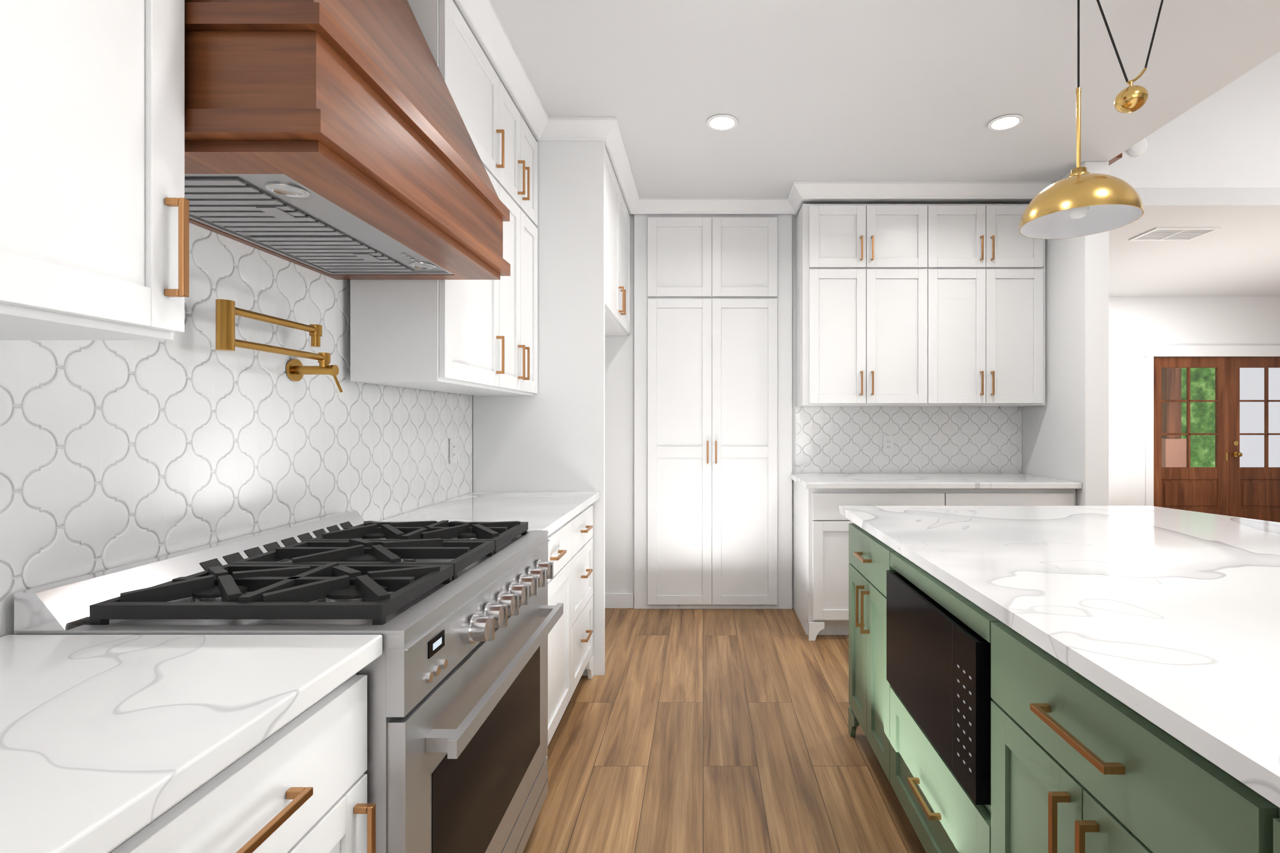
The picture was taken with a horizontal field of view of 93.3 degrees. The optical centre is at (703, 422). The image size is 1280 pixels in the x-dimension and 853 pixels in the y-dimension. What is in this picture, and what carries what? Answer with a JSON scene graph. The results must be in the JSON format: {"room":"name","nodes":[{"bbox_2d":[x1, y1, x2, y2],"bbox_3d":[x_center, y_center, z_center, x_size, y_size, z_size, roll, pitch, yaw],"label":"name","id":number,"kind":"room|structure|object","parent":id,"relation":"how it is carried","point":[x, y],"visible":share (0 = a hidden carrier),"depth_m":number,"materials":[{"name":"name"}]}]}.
{"room":"kitchen","nodes":[
{"label":"kitchen","id":0,"kind":"room"},
{"bbox_2d":[348,279,472,493],"bbox_3d":[-1.225,-0.110,0.115,0.150,2.740,8.230,0,0,0],"label":"wall","id":1,"kind":"structure","parent":0,"point":[348,280],"depth_m":3.00,"materials":[{"name":"white paint"}]},
{"bbox_2d":[0,0,189,340],"bbox_3d":[-0.955,-0.765,0.102,0.330,1.270,1.705,0,0,0],"label":"upper cabinet","id":2,"kind":"object","parent":1,"relation":"attached to","point":[94,209],"visible":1,"depth_m":0.82,"materials":[{"name":"white wood"}]},
{"bbox_2d":[0,223,472,637],"bbox_3d":[-1.147,-0.041,1.117,0.005,0.838,3.733,0,0,0],"label":"tile backsplash","id":3,"kind":"structure","parent":1,"relation":"attached to","point":[114,454],"depth_m":1.39,"materials":[{"name":"white tile"}]},
{"bbox_2d":[215,299,342,392],"bbox_3d":[-1.080,-0.176,1.510,0.125,0.186,0.395,0,0,0],"label":"pot filler","id":4,"kind":"object","parent":3,"relation":"attached to","point":[226,311],"visible":1,"depth_m":1.48,"materials":[{"name":"gold metal"}]},
{"bbox_2d":[449,438,456,463],"bbox_3d":[-1.139,0.130,2.740,0.007,0.114,0.070,0,0,0],"label":"outlet","id":5,"kind":"object","parent":3,"relation":"attached to","point":[453,441],"visible":1,"depth_m":2.73,"materials":[{"name":"white plastic"}]},
{"bbox_2d":[184,0,510,279],"bbox_3d":[-0.877,-0.961,1.430,0.534,1.036,0.944,0,0,0],"label":"hood","id":6,"kind":"object","parent":1,"relation":"attached to","point":[329,138],"visible":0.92,"depth_m":1.17,"materials":[{"name":"brown wood"}]},
{"bbox_2d":[350,0,537,396],"bbox_3d":[-0.955,-0.765,2.443,0.330,1.270,1.075,0,0,0],"label":"upper cabinet","id":7,"kind":"object","parent":1,"relation":"attached to","point":[472,337],"visible":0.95,"depth_m":2.15,"materials":[{"name":"white wood"}]},
{"bbox_2d":[605,147,630,335],"bbox_3d":[-0.803,-0.993,3.546,0.682,0.814,1.061,0,0,0],"label":"upper cabinet","id":8,"kind":"object","parent":1,"relation":"attached to","point":[617,219],"visible":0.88,"depth_m":3.49,"materials":[{"name":"white wood"}]},
{"bbox_2d":[452,0,1055,216],"bbox_3d":[0.508,-1.437,1.663,3.304,0.084,4.827,0,0,0],"label":"crown molding","id":9,"kind":"structure","parent":1,"relation":"attached to","point":[480,17],"depth_m":3.70,"materials":[{"name":"white wood"}]},
{"bbox_2d":[522,607,926,852],"bbox_3d":[3.775,1.285,1.685,10.450,0.050,11.370,0,0,0],"label":"floor","id":10,"kind":"structure","parent":0,"point":[702,731],"depth_m":2.30,"materials":[{"name":"brown wood"}]},
{"bbox_2d":[108,673,376,852],"bbox_3d":[-0.825,0.821,0.116,0.620,0.879,1.731,0,0,0],"label":"base cabinet","id":11,"kind":"object","parent":10,"relation":"on","point":[303,788],"visible":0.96,"depth_m":0.79,"materials":[{"name":"white wood"}]},
{"bbox_2d":[0,635,382,852],"bbox_3d":[-0.828,0.363,0.116,0.612,0.034,1.731,0,0,0],"label":"countertop","id":12,"kind":"structure","parent":11,"relation":"on","point":[101,736],"depth_m":0.72,"materials":[{"name":"stone"}]},
{"bbox_2d":[14,511,563,852],"bbox_3d":[-0.779,0.770,1.442,0.702,0.980,0.915,0,0,0],"label":"stove","id":13,"kind":"object","parent":10,"relation":"on","point":[457,687],"visible":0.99,"depth_m":1.18,"materials":[{"name":"silver metal"}]},
{"bbox_2d":[472,140,605,675],"bbox_3d":[-0.818,-0.070,2.999,0.652,2.660,0.030,0,0,0],"label":"panel","id":14,"kind":"object","parent":10,"relation":"on","point":[553,439],"visible":0.56,"depth_m":2.98,"materials":[{"name":"white wood"}]},
{"bbox_2d":[548,505,593,745],"bbox_3d":[-0.825,0.821,2.442,0.620,0.879,1.077,0,0,0],"label":"base cabinet","id":15,"kind":"object","parent":10,"relation":"on","point":[570,547],"visible":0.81,"depth_m":2.45,"materials":[{"name":"white wood"}]},
{"bbox_2d":[378,491,599,536],"bbox_3d":[-0.824,0.363,2.443,0.620,0.034,1.078,0,0,0],"label":"countertop","id":16,"kind":"structure","parent":15,"relation":"on","point":[549,511],"depth_m":2.41,"materials":[{"name":"stone"}]},
{"bbox_2d":[634,214,791,608],"bbox_3d":[0.068,-0.070,4.038,1.065,2.660,0.077,0,0,0],"label":"pantry","id":17,"kind":"object","parent":10,"relation":"on","point":[713,293],"visible":1,"depth_m":4.04,"materials":[{"name":"white wood"}]},
{"bbox_2d":[792,480,1075,641],"bbox_3d":[1.385,0.821,3.752,1.550,0.879,0.644,0,0,0],"label":"base cabinet","id":18,"kind":"object","parent":10,"relation":"on","point":[820,534],"visible":0.16,"depth_m":3.47,"materials":[{"name":"white wood"}]},
{"bbox_2d":[789,473,1081,488],"bbox_3d":[1.373,0.363,3.745,1.577,0.034,0.640,0,0,0],"label":"countertop","id":19,"kind":"structure","parent":18,"relation":"on","point":[807,480],"depth_m":3.52,"materials":[{"name":"stone"}]},
{"bbox_2d":[848,522,1279,852],"bbox_3d":[1.075,0.821,0.945,1.030,0.879,2.990,0,0,0],"label":"base cabinet","id":20,"kind":"object","parent":10,"relation":"on","point":[986,741],"visible":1,"depth_m":1.17,"materials":[{"name":"green wood"}]},
{"bbox_2d":[839,506,1279,808],"bbox_3d":[1.276,0.361,0.953,1.428,0.030,3.065,0,0,0],"label":"countertop","id":21,"kind":"structure","parent":20,"relation":"on","point":[1174,614],"depth_m":1.21,"materials":[{"name":"stone"}]},
{"bbox_2d":[489,0,1279,296],"bbox_3d":[3.850,-1.540,1.685,10.300,0.120,11.370,0,0,0],"label":"ceiling","id":22,"kind":"structure","parent":0,"point":[815,90],"depth_m":2.67,"materials":[{"name":"white paint"}]},
{"bbox_2d":[706,114,737,131],"bbox_3d":[0.094,-1.476,2.960,0.156,0.008,0.156,0,0,0],"label":"recessed light","id":23,"kind":"object","parent":22,"relation":"in","point":[721,122],"visible":1,"depth_m":2.96,"materials":[{"name":"white"}]},
{"bbox_2d":[987,114,1023,131],"bbox_3d":[1.488,-1.476,2.960,0.156,0.008,0.156,0,0,0],"label":"recessed light","id":24,"kind":"object","parent":22,"relation":"in","point":[1006,122],"visible":1,"depth_m":2.96,"materials":[{"name":"white"}]},
{"bbox_2d":[1018,0,1163,239],"bbox_3d":[1.285,-1.072,1.986,0.427,0.814,0.352,0,0,34],"label":"pendant lamp","id":25,"kind":"object","parent":22,"relation":"hanging from","point":[1083,203],"visible":1,"depth_m":2.00,"materials":[{"name":"gold metal"}]},
{"bbox_2d":[1108,152,1122,165],"bbox_3d":[2.325,-1.530,3.510,0.040,0.099,0.300,0,0,0],"label":"bracket","id":26,"kind":"object","parent":22,"relation":"attached to","point":[1119,157],"visible":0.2,"depth_m":3.38,"materials":[{"name":"brown wood"}]},
{"bbox_2d":[1128,227,1220,241],"bbox_3d":[3.685,-1.474,4.710,0.490,0.012,0.300,0,0,0],"label":"ceiling vent","id":27,"kind":"object","parent":22,"relation":"in","point":[1156,234],"visible":1,"depth_m":4.70,"materials":[{"name":"white metal"}]},
{"bbox_2d":[605,51,1279,607],"bbox_3d":[3.925,-1.040,4.155,10.150,4.600,0.150,0,0,0],"label":"wall","id":28,"kind":"structure","parent":0,"point":[1231,138],"depth_m":4.10,"materials":[{"name":"white paint"}]},
{"bbox_2d":[605,593,634,608],"bbox_3d":[1.783,1.195,6.024,7.014,0.130,1.362,0,0,-28],"label":"baseboard","id":29,"kind":"structure","parent":28,"relation":"attached to","point":[612,600],"depth_m":4.07,"materials":[{"name":"white wood"}]},
{"bbox_2d":[795,401,1022,473],"bbox_3d":[1.394,0.119,4.077,1.538,0.518,0.005,0,0,0],"label":"tile backsplash","id":30,"kind":"structure","parent":28,"relation":"attached to","point":[829,440],"depth_m":4.08,"materials":[{"name":"white tile"}]},
{"bbox_2d":[883,435,893,452],"bbox_3d":[1.255,0.150,4.069,0.070,0.114,0.007,0,0,0],"label":"outlet","id":31,"kind":"object","parent":30,"relation":"attached to","point":[888,441],"visible":1,"depth_m":4.07,"materials":[{"name":"white plastic"}]},
{"bbox_2d":[795,204,1045,406],"bbox_3d":[1.391,-0.741,3.902,1.528,1.269,0.344,0,0,0],"label":"upper cabinet","id":32,"kind":"object","parent":28,"relation":"attached to","point":[897,305],"visible":1,"depth_m":3.77,"materials":[{"name":"white wood"}]},
{"bbox_2d":[1126,138,1147,156],"bbox_3d":[2.950,-1.880,4.082,0.132,0.132,0.034,0,0,0],"label":"smoke detector","id":33,"kind":"object","parent":28,"relation":"attached to","point":[1138,149],"visible":0.65,"depth_m":4.07,"materials":[{"name":"white plastic"}]},
{"bbox_2d":[1022,161,1108,506],"bbox_3d":[2.232,-0.110,3.742,0.136,2.740,0.676,0,0,0],"label":"wall column","id":34,"kind":"structure","parent":0,"point":[1066,438],"depth_m":3.48,"materials":[{"name":"white paint"}]},
{"bbox_2d":[1108,296,1279,506],"bbox_3d":[5.650,-0.110,7.145,6.700,2.740,0.150,0,0,0],"label":"wall","id":35,"kind":"structure","parent":0,"point":[1134,322],"depth_m":7.07,"materials":[{"name":"white paint"}]},
{"bbox_2d":[1153,357,1228,515],"bbox_3d":[5.753,0.240,7.120,0.920,2.020,0.051,0,0,0],"label":"french door","id":36,"kind":"structure","parent":35,"relation":"in","point":[1201,490],"depth_m":7.10,"materials":[{"name":"brown wood"}]},
{"bbox_2d":[1143,345,1279,506],"bbox_3d":[6.215,0.180,7.057,2.060,2.160,0.024,0,0,0],"label":"door frame","id":37,"kind":"structure","parent":35,"relation":"attached to","point":[1150,351],"depth_m":7.04,"materials":[{"name":"white wood"}]},
{"bbox_2d":[1228,357,1279,522],"bbox_3d":[6.677,0.240,7.082,0.920,2.020,0.126,0,0,0],"label":"french door","id":38,"kind":"structure","parent":35,"relation":"in","point":[1254,492],"depth_m":7.10,"materials":[{"name":"brown wood"}]},
{"label":"outside","id":39,"kind":"structure","parent":0,"visible":0},
{"bbox_2d":[1181,367,1279,467],"bbox_3d":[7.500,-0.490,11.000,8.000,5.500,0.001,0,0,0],"label":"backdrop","id":40,"kind":"structure","parent":39,"point":[1202,380],"depth_m":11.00,"materials":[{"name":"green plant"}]},
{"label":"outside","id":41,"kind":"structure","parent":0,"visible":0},
{"bbox_3d":[7.500,1.285,9.190,8.000,0.050,3.620,0,0,0],"label":"floor","id":42,"kind":"structure","parent":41,"visible":0},
{"bbox_2d":[1161,367,1186,467],"bbox_3d":[6.795,-0.240,8.775,0.350,3.000,0.350,0,0,0],"label":"porch column","id":43,"kind":"structure","parent":42,"relation":"on","point":[1173,447],"depth_m":8.67,"materials":[{"name":"brown wood"}]}
]}

